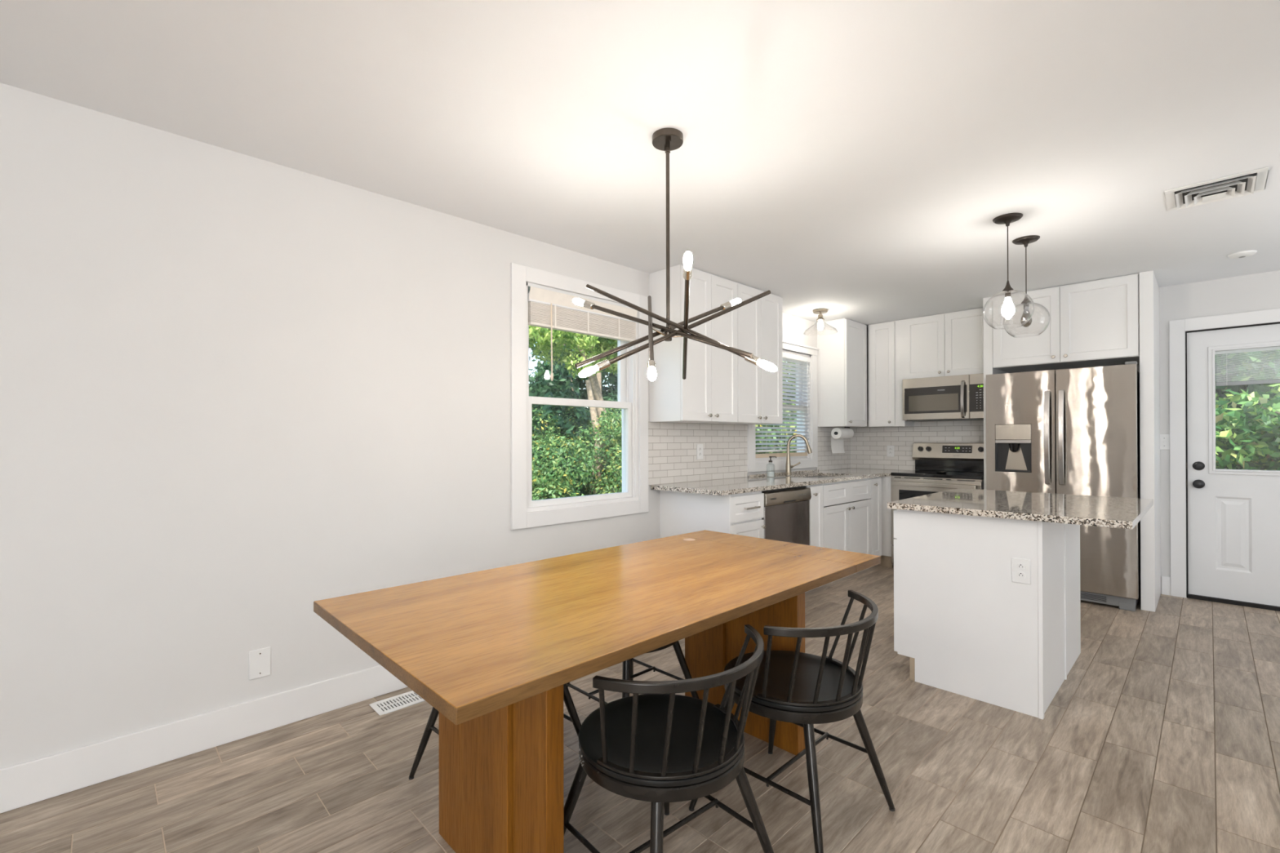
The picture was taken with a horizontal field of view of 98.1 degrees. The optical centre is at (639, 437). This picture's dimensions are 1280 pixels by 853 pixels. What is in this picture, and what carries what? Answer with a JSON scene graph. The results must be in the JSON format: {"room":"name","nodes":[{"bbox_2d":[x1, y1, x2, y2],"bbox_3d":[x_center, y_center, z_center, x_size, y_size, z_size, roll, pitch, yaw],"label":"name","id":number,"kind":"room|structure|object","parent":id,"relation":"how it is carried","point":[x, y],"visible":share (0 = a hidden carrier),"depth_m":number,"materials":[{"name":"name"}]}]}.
{"room":"kitchen dining area","nodes":[
{"label":"kitchen dining area","id":0,"kind":"room"},
{"bbox_2d":[0,82,817,768],"bbox_3d":[-0.874,0.033,3.214,9.233,2.452,0.150,0,0,-44],"label":"wall","id":1,"kind":"structure","parent":0,"point":[239,393],"depth_m":2.27,"materials":[{"name":"paint"}]},
{"bbox_2d":[0,665,408,813],"bbox_3d":[-1.982,1.185,2.015,5.975,0.145,0.013,0,0,-44],"label":"baseboard","id":2,"kind":"structure","parent":1,"relation":"attached to","point":[24,784],"depth_m":2.17,"materials":[{"name":"paint"}]},
{"bbox_2d":[248,646,271,679],"bbox_3d":[-1.622,0.964,2.370,0.078,0.122,0.007,0,0,-44],"label":"wall plate","id":3,"kind":"object","parent":1,"relation":"attached to","point":[260,660],"visible":1,"depth_m":2.37,"materials":[{"name":"white plastic"}]},
{"bbox_2d":[510,262,648,529],"bbox_3d":[-0.399,-0.240,3.665,1.119,1.552,0.169,0,0,-44],"label":"window","id":4,"kind":"structure","parent":1,"relation":"in","point":[632,371],"depth_m":3.52,"materials":[{"name":"paint"}]},
{"bbox_2d":[527,286,637,381],"bbox_3d":[-0.347,-0.623,3.621,0.886,0.553,0.065,0,0,-44],"label":"window blind","id":5,"kind":"object","parent":4,"relation":"attached to","point":[549,309],"visible":0.84,"depth_m":3.54,"materials":[{"name":"fabric"}]},
{"bbox_2d":[649,264,737,423],"bbox_3d":[0.419,-0.653,4.129,0.638,1.079,0.348,0,0,-44],"label":"upper cabinet","id":6,"kind":"object","parent":1,"relation":"attached to","point":[708,393],"visible":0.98,"depth_m":3.97,"materials":[{"name":"paint"}]},
{"bbox_2d":[648,422,850,485],"bbox_3d":[1.212,0.116,5.136,3.244,0.460,0.008,0,0,-44],"label":"backsplash","id":7,"kind":"structure","parent":1,"relation":"attached to","point":[672,446],"depth_m":4.45,"materials":[{"name":"tile"}]},
{"bbox_2d":[696,444,702,459],"bbox_3d":[0.477,0.113,4.407,0.078,0.122,0.009,0,0,-44],"label":"power outlet","id":8,"kind":"object","parent":7,"relation":"attached to","point":[699,446],"visible":1,"depth_m":4.40,"materials":[{"name":"white plastic"}]},
{"bbox_2d":[716,282,782,424],"bbox_3d":[0.877,-0.653,4.575,0.638,1.079,0.348,0,0,-44],"label":"upper cabinet","id":9,"kind":"object","parent":1,"relation":"attached to","point":[759,322],"visible":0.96,"depth_m":4.46,"materials":[{"name":"paint"}]},
{"bbox_2d":[746,348,817,472],"bbox_3d":[1.331,-0.267,5.351,1.232,1.147,0.169,0,0,-44],"label":"window","id":10,"kind":"structure","parent":1,"relation":"in","point":[756,462],"depth_m":5.64,"materials":[{"name":"paint"}]},
{"bbox_2d":[755,351,810,452],"bbox_3d":[1.376,-0.340,5.307,0.954,0.944,0.055,0,0,-44],"label":"window blind","id":11,"kind":"object","parent":10,"relation":"attached to","point":[789,357],"visible":0.61,"depth_m":5.42,"materials":[{"name":"white plastic"}]},
{"bbox_2d":[748,469,818,476],"bbox_3d":[1.397,0.337,5.283,1.232,0.018,0.014,0,0,-44],"label":"trim","id":12,"kind":"structure","parent":1,"relation":"attached to","point":[814,470],"depth_m":5.24,"materials":[{"name":"stone"}]},
{"bbox_2d":[782,340,818,355],"bbox_3d":[1.387,-0.879,5.293,1.244,0.078,0.034,0,0,-44],"label":"trim","id":13,"kind":"structure","parent":1,"relation":"attached to","point":[787,345],"depth_m":5.46,"materials":[{"name":"paint"}]},
{"bbox_2d":[817,318,866,427],"bbox_3d":[2.123,-0.652,5.789,0.470,1.079,0.348,0,0,-44],"label":"upper cabinet","id":14,"kind":"object","parent":1,"relation":"attached to","point":[842,357],"visible":1,"depth_m":5.65,"materials":[{"name":"paint"}]},
{"bbox_2d":[831,426,853,453],"bbox_3d":[2.097,0.025,5.745,0.312,0.274,0.113,0,0,-44],"label":"paper towel roll","id":15,"kind":"object","parent":14,"relation":"attached to","point":[837,434],"visible":0.99,"depth_m":5.72,"materials":[{"name":"white paper"}]},
{"bbox_2d":[0,0,1279,329],"bbox_3d":[1.006,-1.264,1.178,9.383,0.120,5.700,0,0,-44],"label":"ceiling","id":16,"kind":"structure","parent":0,"point":[857,161],"depth_m":2.07,"materials":[{"name":"paint"}]},
{"bbox_2d":[572,127,777,381],"bbox_3d":[0.161,-0.689,2.145,0.828,1.021,0.865,0,0,-8],"label":"chandelier","id":17,"kind":"object","parent":16,"relation":"hanging from","point":[668,140],"visible":1,"depth_m":2.18,"materials":[{"name":"metal"}]},
{"bbox_2d":[582,300,595,309],"bbox_3d":[-0.223,-0.582,2.437,0.056,0.043,0.029,0,0,36],"label":"socket","id":18,"kind":"object","parent":17,"relation":"attached to","point":[586,304],"depth_m":2.42,"materials":[{"name":"silver metal"}]},
{"bbox_2d":[595,359,610,371],"bbox_3d":[-0.137,-0.267,2.052,0.056,0.046,0.029,0,0,-23],"label":"socket","id":19,"kind":"object","parent":17,"relation":"attached to","point":[606,363],"depth_m":2.04,"materials":[{"name":"silver metal"}]},
{"bbox_2d":[647,360,656,370],"bbox_3d":[0.039,-0.234,1.837,0.029,0.048,0.056,0,0,0],"label":"socket","id":20,"kind":"object","parent":17,"relation":"attached to","point":[651,365],"depth_m":1.82,"materials":[{"name":"silver metal"}]},
{"bbox_2d":[683,266,692,279],"bbox_3d":[0.155,-0.538,1.803,0.029,0.042,0.056,0,0,4],"label":"socket","id":21,"kind":"object","parent":17,"relation":"attached to","point":[687,270],"depth_m":1.79,"materials":[{"name":"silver metal"}]},
{"bbox_2d":[720,302,732,310],"bbox_3d":[0.377,-0.577,2.438,0.056,0.045,0.029,0,0,-37],"label":"socket","id":22,"kind":"object","parent":17,"relation":"attached to","point":[727,304],"depth_m":2.42,"materials":[{"name":"silver metal"}]},
{"bbox_2d":[744,355,759,365],"bbox_3d":[0.407,-0.284,2.011,0.056,0.047,0.029,0,0,31],"label":"socket","id":23,"kind":"object","parent":17,"relation":"attached to","point":[753,359],"depth_m":2.00,"materials":[{"name":"silver metal"}]},
{"bbox_2d":[803,308,837,335],"bbox_3d":[1.688,-1.086,5.193,0.304,0.214,0.304,0,0,-44],"label":"ceiling lamp","id":24,"kind":"object","parent":16,"relation":"attached to","point":[819,311],"visible":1,"depth_m":5.17,"materials":[{"name":"silver metal"}]},
{"bbox_2d":[816,312,824,320],"bbox_3d":[1.688,-1.132,5.193,0.072,0.074,0.072,0,0,-44],"label":"socket","id":25,"kind":"object","parent":24,"relation":"attached to","point":[820,316],"depth_m":5.18,"materials":[{"name":"silver metal"}]},
{"bbox_2d":[982,213,1034,328],"bbox_3d":[2.009,-0.902,3.030,0.236,0.596,0.236,0,0,-44],"label":"pendant lamp","id":26,"kind":"object","parent":16,"relation":"hanging from","point":[1008,308],"visible":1,"depth_m":3.02,"materials":[{"name":"brown metal"}]},
{"bbox_2d":[1004,291,1011,297],"bbox_3d":[2.009,-0.781,3.030,0.028,0.035,0.028,0,0,-44],"label":"socket","id":27,"kind":"object","parent":26,"relation":"attached to","point":[1007,294],"depth_m":3.02,"materials":[{"name":"silver metal"}]},
{"bbox_2d":[1003,235,1050,337],"bbox_3d":[2.337,-0.909,3.358,0.236,0.584,0.236,0,0,-44],"label":"pendant lamp","id":28,"kind":"object","parent":16,"relation":"hanging from","point":[1025,240],"visible":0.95,"depth_m":3.35,"materials":[{"name":"brown metal"}]},
{"bbox_2d":[1023,303,1029,309],"bbox_3d":[2.337,-0.794,3.358,0.028,0.035,0.028,0,0,-44],"label":"socket","id":29,"kind":"object","parent":28,"relation":"attached to","point":[1026,306],"depth_m":3.35,"materials":[{"name":"silver metal"}]},
{"bbox_2d":[1164,166,1269,211],"bbox_3d":[2.792,-1.185,2.699,0.335,0.036,0.342,0,0,-44],"label":"ceiling vent","id":30,"kind":"object","parent":16,"relation":"in","point":[1246,183],"visible":1,"depth_m":2.67,"materials":[{"name":"white plastic"}]},
{"bbox_2d":[1227,249,1257,258],"bbox_3d":[3.936,-1.191,3.628,0.132,0.024,0.132,0,0,-44],"label":"smoke detector","id":31,"kind":"object","parent":16,"relation":"attached to","point":[1243,254],"visible":1,"depth_m":3.60,"materials":[{"name":"white plastic"}]},
{"bbox_2d":[0,564,1279,852],"bbox_3d":[1.030,1.248,1.223,9.183,0.001,5.450,0,0,-44],"label":"floor","id":32,"kind":"structure","parent":0,"point":[1162,734],"depth_m":2.03,"materials":[{"name":"wood"}]},
{"bbox_2d":[368,690,425,715],"bbox_3d":[-1.113,1.255,2.663,0.307,0.005,0.144,0,0,-44],"label":"floor vent","id":33,"kind":"object","parent":32,"relation":"in","point":[406,700],"visible":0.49,"depth_m":2.62,"materials":[{"name":"white plastic"}]},
{"bbox_2d":[408,683,581,779],"bbox_3d":[-0.514,0.904,2.068,0.512,0.700,0.565,0,0,43],"label":"dining chair","id":34,"kind":"object","parent":32,"relation":"on","point":[574,718],"visible":0.03,"depth_m":2.04,"materials":[{"name":"wood"}]},
{"bbox_2d":[313,529,880,852],"bbox_3d":[0.008,0.872,1.988,1.862,0.760,0.935,0,0,-44],"label":"dining table","id":35,"kind":"object","parent":32,"relation":"on","point":[494,651],"visible":0.88,"depth_m":1.58,"materials":[{"name":"brown wood"}]},
{"bbox_2d":[566,640,698,704],"bbox_3d":[-0.058,0.904,2.409,0.565,0.700,0.512,0,0,-44],"label":"dining chair","id":36,"kind":"object","parent":32,"relation":"on","point":[628,665],"visible":0.04,"depth_m":2.38,"materials":[{"name":"wood"}]},
{"bbox_2d":[564,624,773,852],"bbox_3d":[0.065,0.901,1.505,0.565,0.700,0.512,0,0,-40],"label":"dining chair","id":37,"kind":"object","parent":32,"relation":"on","point":[660,747],"visible":1,"depth_m":1.41,"materials":[{"name":"wood"}]},
{"bbox_2d":[659,489,765,538],"bbox_3d":[0.526,0.816,4.003,0.410,0.883,0.666,0,0,-44],"label":"base cabinet","id":38,"kind":"object","parent":32,"relation":"on","point":[680,513],"visible":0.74,"depth_m":3.84,"materials":[{"name":"paint"}]},
{"bbox_2d":[761,485,811,545],"bbox_3d":[0.910,0.822,4.369,0.638,0.872,0.619,0,0,-44],"label":"dishwasher","id":39,"kind":"object","parent":32,"relation":"on","point":[786,518],"visible":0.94,"depth_m":4.16,"materials":[{"name":"grey metal"}]},
{"bbox_2d":[688,590,894,852],"bbox_3d":[0.517,0.901,1.859,0.565,0.700,0.512,0,0,-44],"label":"dining chair","id":40,"kind":"object","parent":32,"relation":"on","point":[803,690],"visible":0.88,"depth_m":1.72,"materials":[{"name":"wood"}]},
{"bbox_2d":[804,484,823,592],"bbox_3d":[1.213,0.817,4.676,0.218,0.883,0.660,0,0,-44],"label":"base cabinet","id":41,"kind":"object","parent":32,"relation":"on","point":[816,501],"visible":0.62,"depth_m":4.47,"materials":[{"name":"paint"}]},
{"bbox_2d":[812,475,871,589],"bbox_3d":[1.618,0.817,5.071,0.910,0.883,0.660,0,0,-44],"label":"base cabinet","id":42,"kind":"object","parent":32,"relation":"on","point":[846,504],"visible":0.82,"depth_m":4.85,"materials":[{"name":"paint"}]},
{"bbox_2d":[650,468,909,495],"bbox_3d":[1.468,0.360,4.896,3.212,0.030,0.706,0,0,-44],"label":"countertop","id":43,"kind":"structure","parent":42,"relation":"on","point":[747,484],"depth_m":4.30,"materials":[{"name":"stone"}]},
{"bbox_2d":[766,456,776,476],"bbox_3d":[1.148,0.254,4.866,0.077,0.182,0.074,0,0,-44],"label":"soap dispenser","id":44,"kind":"object","parent":43,"relation":"on","point":[768,473],"visible":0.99,"depth_m":4.84,"materials":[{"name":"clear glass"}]},
{"bbox_2d":[785,434,812,475],"bbox_3d":[1.471,0.157,5.154,0.241,0.377,0.103,0,0,14],"label":"kitchen faucet","id":45,"kind":"object","parent":43,"relation":"on","point":[788,470],"visible":1,"depth_m":5.14,"materials":[{"name":"silver metal"}]},
{"bbox_2d":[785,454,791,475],"bbox_3d":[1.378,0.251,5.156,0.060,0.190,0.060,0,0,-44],"label":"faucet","id":46,"kind":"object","parent":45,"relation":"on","point":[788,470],"depth_m":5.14,"materials":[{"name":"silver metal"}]},
{"bbox_2d":[804,475,827,478],"bbox_3d":[1.628,0.472,5.077,0.721,0.193,0.391,0,0,-44],"label":"sink","id":47,"kind":"object","parent":43,"relation":"in","point":[814,477],"visible":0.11,"depth_m":5.42,"materials":[{"name":"metal"}]},
{"bbox_2d":[862,476,881,570],"bbox_3d":[2.043,0.818,5.484,0.274,0.883,0.660,0,0,-44],"label":"base cabinet","id":48,"kind":"object","parent":32,"relation":"on","point":[876,482],"visible":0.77,"depth_m":5.27,"materials":[{"name":"paint"}]},
{"bbox_2d":[877,475,893,568],"bbox_3d":[2.394,0.818,5.800,0.621,0.883,0.699,0,0,-44],"label":"base cabinet","id":49,"kind":"object","parent":32,"relation":"on","point":[886,557],"visible":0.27,"depth_m":5.37,"materials":[{"name":"paint"}]},
{"bbox_2d":[890,442,983,565],"bbox_3d":[2.874,0.653,5.237,0.714,1.207,0.770,0,0,-44],"label":"range","id":50,"kind":"object","parent":32,"relation":"on","point":[962,459],"visible":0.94,"depth_m":5.29,"materials":[{"name":"grey metal"}]},
{"bbox_2d":[890,470,983,479],"bbox_3d":[2.875,0.348,5.238,0.587,0.030,0.768,0,0,-44],"label":"cooktop","id":51,"kind":"object","parent":50,"relation":"in","point":[911,474],"depth_m":5.12,"materials":[{"name":"black glass"}]},
{"bbox_2d":[911,442,983,461],"bbox_3d":[3.094,0.138,5.457,0.093,0.177,0.766,0,0,-44],"label":"control panel","id":52,"kind":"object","parent":50,"relation":"attached to","point":[935,453],"depth_m":5.50,"materials":[{"name":"metal"}]},
{"bbox_2d":[893,509,1080,719],"bbox_3d":[1.937,0.810,3.080,1.086,0.883,0.678,0,0,-44],"label":"kitchen island","id":53,"kind":"object","parent":32,"relation":"on","point":[962,624],"visible":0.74,"depth_m":2.68,"materials":[{"name":"paint"}]},
{"bbox_2d":[887,488,1153,528],"bbox_3d":[2.043,0.352,2.958,1.175,0.030,0.958,0,0,-44],"label":"island countertop","id":54,"kind":"structure","parent":53,"relation":"on","point":[1124,513],"depth_m":2.75,"materials":[{"name":"stone"}]},
{"bbox_2d":[1011,557,1031,584],"bbox_3d":[1.729,0.605,2.517,0.009,0.112,0.072,0,0,-44],"label":"power outlet","id":55,"kind":"object","parent":53,"relation":"attached to","point":[1020,567],"visible":1,"depth_m":2.52,"materials":[{"name":"white plastic"}]},
{"bbox_2d":[1016,572,1025,578],"bbox_3d":[1.727,0.625,2.515,0.003,0.027,0.034,0,0,-44],"label":"receptacle","id":56,"kind":"object","parent":55,"relation":"attached to","point":[1019,575],"depth_m":2.51,"materials":[{"name":"white plastic"}]},
{"bbox_2d":[1016,563,1025,569],"bbox_3d":[1.726,0.586,2.515,0.003,0.027,0.034,0,0,-44],"label":"receptacle","id":57,"kind":"object","parent":55,"relation":"attached to","point":[1019,566],"depth_m":2.51,"materials":[{"name":"white plastic"}]},
{"bbox_2d":[982,296,1007,489],"bbox_3d":[3.203,0.029,4.958,0.657,2.451,0.068,0,0,-44],"label":"panel","id":58,"kind":"object","parent":32,"relation":"on","point":[988,369],"visible":0.13,"depth_m":4.74,"materials":[{"name":"paint"}]},
{"bbox_2d":[986,360,1140,611],"bbox_3d":[3.463,0.353,4.533,0.818,1.800,0.940,0,0,-44],"label":"refrigerator","id":59,"kind":"object","parent":32,"relation":"on","point":[1073,431],"visible":0.79,"depth_m":4.19,"materials":[{"name":"grey metal"}]},
{"bbox_2d":[1135,371,1140,604],"bbox_3d":[3.520,0.365,4.575,0.678,1.735,0.886,0,0,-44],"label":"panel","id":60,"kind":"object","parent":59,"relation":"in","point":[1138,373],"depth_m":4.25,"materials":[{"name":"metal"}]},
{"bbox_2d":[1138,270,1160,612],"bbox_3d":[3.898,0.025,4.238,0.664,2.451,0.076,0,0,-44],"label":"panel","id":61,"kind":"object","parent":32,"relation":"on","point":[1148,288],"visible":1,"depth_m":4.02,"materials":[{"name":"paint"}]},
{"bbox_2d":[849,270,1279,594],"bbox_3d":[4.315,0.024,4.396,0.150,2.452,5.700,0,0,-44],"label":"wall","id":62,"kind":"structure","parent":0,"point":[1256,291],"depth_m":4.33,"materials":[{"name":"paint"}]},
{"bbox_2d":[867,319,914,426],"bbox_3d":[2.617,-0.653,5.807,0.312,1.079,0.370,0,0,-44],"label":"upper cabinet","id":63,"kind":"object","parent":62,"relation":"attached to","point":[886,340],"visible":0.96,"depth_m":5.72,"materials":[{"name":"paint"}]},
{"bbox_2d":[850,420,983,472],"bbox_3d":[2.897,0.138,5.737,0.008,0.640,1.482,0,0,-44],"label":"backsplash","id":64,"kind":"structure","parent":62,"relation":"attached to","point":[868,445],"depth_m":5.87,"materials":[{"name":"tile"}]},
{"bbox_2d":[886,445,894,457],"bbox_3d":[2.684,0.146,5.943,0.009,0.122,0.078,0,0,-44],"label":"power outlet","id":65,"kind":"object","parent":64,"relation":"attached to","point":[891,449],"visible":1,"depth_m":5.94,"materials":[{"name":"white plastic"}]},
{"bbox_2d":[903,307,983,379],"bbox_3d":[3.023,-0.888,5.391,0.312,0.613,0.790,0,0,-44],"label":"upper cabinet","id":66,"kind":"object","parent":62,"relation":"attached to","point":[948,344],"visible":0.87,"depth_m":5.32,"materials":[{"name":"paint"}]},
{"bbox_2d":[902,373,983,421],"bbox_3d":[2.981,-0.371,5.328,0.439,0.410,0.762,0,0,-44],"label":"microwave","id":67,"kind":"object","parent":66,"relation":"attached to","point":[961,397],"visible":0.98,"depth_m":5.21,"materials":[{"name":"grey metal"}]},
{"bbox_2d":[992,273,1139,373],"bbox_3d":[3.534,-0.895,4.592,0.694,0.606,0.924,0,0,-44],"label":"upper cabinet","id":68,"kind":"object","parent":62,"relation":"attached to","point":[1096,322],"visible":0.93,"depth_m":4.33,"materials":[{"name":"paint"}]},
{"bbox_2d":[1160,434,1169,449],"bbox_3d":[4.175,0.036,4.419,0.018,0.122,0.078,0,0,-44],"label":"light switch","id":69,"kind":"object","parent":62,"relation":"attached to","point":[1164,438],"visible":0.85,"depth_m":4.42,"materials":[{"name":"white plastic"}]},
{"bbox_2d":[1161,576,1170,595],"bbox_3d":[4.183,1.178,4.413,0.013,0.145,0.052,0,0,-44],"label":"baseboard","id":70,"kind":"structure","parent":62,"relation":"attached to","point":[1166,580],"depth_m":4.41,"materials":[{"name":"paint"}]},
{"bbox_2d":[1168,308,1279,611],"bbox_3d":[4.614,0.160,4.029,0.173,2.176,1.108,0,0,-44],"label":"door","id":71,"kind":"structure","parent":62,"relation":"in","point":[1225,523],"depth_m":4.23,"materials":[{"name":"paint"}]},
{"bbox_2d":[1215,346,1279,382],"bbox_3d":[4.619,-0.544,4.037,0.020,0.236,0.604,0,0,-44],"label":"blind","id":72,"kind":"object","parent":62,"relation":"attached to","point":[1224,353],"depth_m":4.12,"materials":[{"name":"white plastic"}]},
{"label":"outside","id":73,"kind":"structure","parent":0,"visible":0},
{"bbox_3d":[6.977,1.865,10.749,65.000,0.100,80.000,0,0,-44],"label":"ground","id":74,"kind":"structure","parent":73,"visible":0},
{"bbox_2d":[528,325,617,484],"bbox_3d":[-1.318,-1.049,10.928,5.336,5.782,3.142,0,0,-44],"label":"maple tree","id":75,"kind":"object","parent":74,"relation":"on","point":[541,335],"visible":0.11,"depth_m":11.24,"materials":[{"name":"green plant"}]},
{"bbox_2d":[528,335,622,434],"bbox_3d":[-2.449,-1.636,15.101,10.165,6.983,3.901,0,0,-44],"label":"shade tree","id":76,"kind":"object","parent":74,"relation":"on","point":[563,384],"visible":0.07,"depth_m":14.23,"materials":[{"name":"green plant"}]},
{"bbox_2d":[532,379,622,500],"bbox_3d":[-1.211,0.653,11.322,7.409,3.552,5.163,0,0,-35],"label":"hedge","id":77,"kind":"object","parent":74,"relation":"on","point":[564,465],"visible":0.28,"depth_m":10.08,"materials":[{"name":"green plant"}]},
{"bbox_2d":[755,360,796,453],"bbox_3d":[3.707,-0.416,14.257,4.538,5.608,5.383,0,0,13],"label":"tree","id":78,"kind":"object","parent":74,"relation":"on","point":[756,425],"visible":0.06,"depth_m":12.48,"materials":[{"name":"green plant"}]},
{"bbox_2d":[1215,350,1279,470],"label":"window","id":79,"kind":"structure","parent":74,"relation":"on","point":[1247,416],"depth_m":5.58,"materials":[{"name":"green plant"}]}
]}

